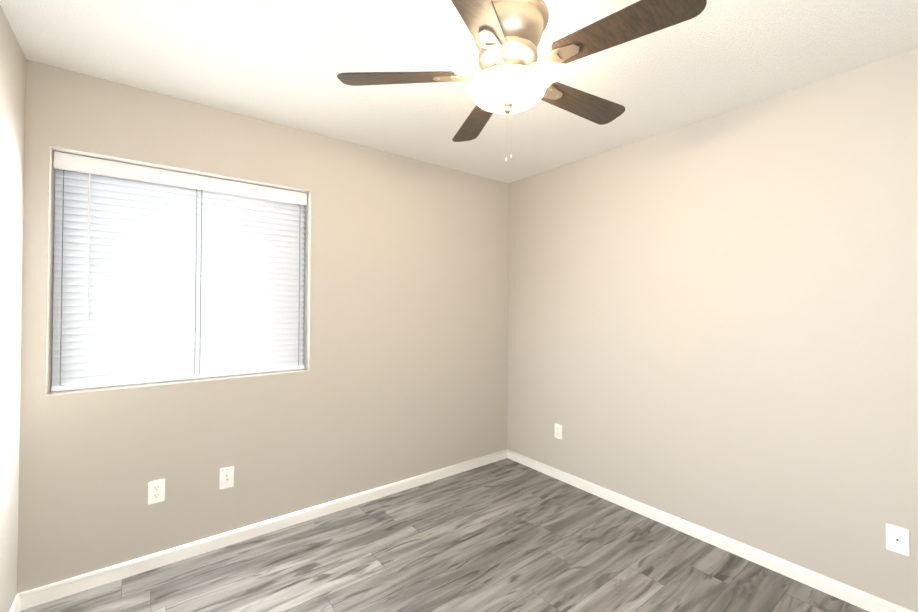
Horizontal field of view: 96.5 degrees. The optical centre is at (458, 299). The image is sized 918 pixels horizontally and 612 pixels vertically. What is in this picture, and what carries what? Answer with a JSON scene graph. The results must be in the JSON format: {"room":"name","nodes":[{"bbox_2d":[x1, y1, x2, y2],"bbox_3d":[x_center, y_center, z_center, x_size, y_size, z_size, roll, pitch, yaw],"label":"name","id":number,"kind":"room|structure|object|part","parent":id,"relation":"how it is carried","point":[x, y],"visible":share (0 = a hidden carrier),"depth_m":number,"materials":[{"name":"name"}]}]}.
{"room":"empty bedroom","nodes":[
{"label":"empty bedroom","id":0,"kind":"room"},
{"bbox_2d":[0,5,25,611],"bbox_3d":[-0.964,0.133,0.388,0.200,2.440,3.450,1,-1,-38],"label":"wall","id":1,"kind":"structure","parent":0,"point":[12,99],"depth_m":1.66,"materials":[{"name":"beige paint"}]},
{"bbox_2d":[9,593,24,611],"bbox_3d":[-0.945,1.318,0.518,0.013,0.072,3.250,1,-1,-38],"label":"baseboard","id":2,"kind":"structure","parent":1,"relation":"attached to","point":[18,604],"depth_m":1.79,"materials":[{"name":"white wood"}]},
{"bbox_2d":[17,59,507,593],"bbox_3d":[-0.813,0.163,2.810,3.400,2.440,0.200,1,-1,-38],"label":"wall","id":3,"kind":"structure","parent":0,"point":[403,375],"depth_m":2.47,"materials":[{"name":"beige paint"}]},
{"bbox_2d":[148,479,164,504],"bbox_3d":[-1.552,0.986,2.101,0.070,0.114,0.007,1,-1,-38],"label":"electrical outlet","id":4,"kind":"object","parent":3,"relation":"attached to","point":[156,491],"visible":1,"depth_m":2.10,"materials":[{"name":"white plastic"}]},
{"bbox_2d":[52,168,302,379],"bbox_3d":[-1.512,-0.125,2.363,1.180,1.140,0.054,1,-1,-38],"label":"window","id":5,"kind":"structure","parent":3,"relation":"in","point":[54,222],"depth_m":2.02,"materials":[{"name":"white plastic"}]},
{"bbox_2d":[51,151,306,391],"bbox_3d":[-1.471,-0.125,2.310,1.172,1.137,0.076,1,-1,-38],"label":"window blind","id":6,"kind":"object","parent":5,"relation":"attached to","point":[153,283],"visible":0.92,"depth_m":2.23,"materials":[{"name":"white plastic"}]},
{"bbox_3d":[-1.480,0.431,2.311,1.168,0.024,0.052,1,-1,-38],"label":"rail","id":7,"kind":"part","parent":6,"relation":"part of","materials":[{"name":"white plastic"}]},
{"bbox_2d":[220,466,233,489],"bbox_3d":[-1.298,1.000,2.291,0.070,0.114,0.017,1,-1,-38],"label":"electrical outlet","id":8,"kind":"object","parent":3,"relation":"attached to","point":[226,477],"visible":1,"depth_m":2.29,"materials":[{"name":"white plastic"}]},
{"bbox_2d":[21,449,508,608],"bbox_3d":[-0.754,1.346,2.712,2.940,0.072,0.013,1,-1,-38],"label":"baseboard","id":9,"kind":"structure","parent":3,"relation":"attached to","point":[116,572],"depth_m":2.29,"materials":[{"name":"white wood"}]},
{"bbox_2d":[20,458,868,611],"bbox_3d":[0.236,1.401,1.430,3.400,0.060,3.650,1,-1,-38],"label":"floor","id":10,"kind":"structure","parent":0,"point":[507,535],"depth_m":2.11,"materials":[{"name":"laminate"}]},
{"bbox_2d":[0,0,917,182],"bbox_3d":[0.247,-1.099,1.461,3.400,0.060,3.650,1,-1,-38],"label":"ceiling","id":11,"kind":"structure","parent":0,"point":[284,62],"depth_m":1.82,"materials":[{"name":"white paint"}]},
{"bbox_2d":[337,0,706,161],"bbox_3d":[0.224,-0.820,1.572,1.232,0.494,1.256,1,-1,-38],"label":"fan","id":12,"kind":"object","parent":11,"relation":"hanging from","point":[507,37],"visible":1,"depth_m":1.46,"materials":[{"name":"brown wood"}]},
{"bbox_3d":[0.185,-0.780,1.561,0.289,0.077,0.289,1,-1,-38],"label":"lamp shade","id":13,"kind":"part","parent":12,"relation":"part of","materials":[{"name":"white glass"}]},
{"bbox_2d":[507,49,917,611],"bbox_3d":[1.569,0.168,2.344,0.200,2.440,3.450,1,-1,-38],"label":"wall","id":14,"kind":"structure","parent":0,"point":[712,323],"depth_m":2.20,"materials":[{"name":"beige paint"}]},
{"bbox_2d":[555,423,561,439],"bbox_3d":[0.772,1.027,3.190,0.007,0.114,0.070,1,-1,-38],"label":"electrical outlet","id":15,"kind":"object","parent":14,"relation":"attached to","point":[558,431],"visible":1,"depth_m":3.18,"materials":[{"name":"white plastic"}]},
{"bbox_2d":[509,450,913,611],"bbox_3d":[1.418,1.351,2.343,0.013,0.072,3.250,1,-1,-38],"label":"baseboard","id":16,"kind":"structure","parent":14,"relation":"attached to","point":[866,601],"depth_m":2.24,"materials":[{"name":"white wood"}]},
{"bbox_2d":[886,523,909,556],"bbox_3d":[1.881,1.030,1.756,0.006,0.114,0.070,1,-1,-38],"label":"electrical outlet","id":17,"kind":"object","parent":14,"relation":"attached to","point":[897,539],"visible":1,"depth_m":1.75,"materials":[{"name":"white plastic"}]},
{"label":"outside","id":18,"kind":"structure","parent":0,"visible":0},
{"bbox_2d":[203,190,291,203],"bbox_3d":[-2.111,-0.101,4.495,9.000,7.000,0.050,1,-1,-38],"label":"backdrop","id":19,"kind":"structure","parent":18,"point":[247,197],"depth_m":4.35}
]}

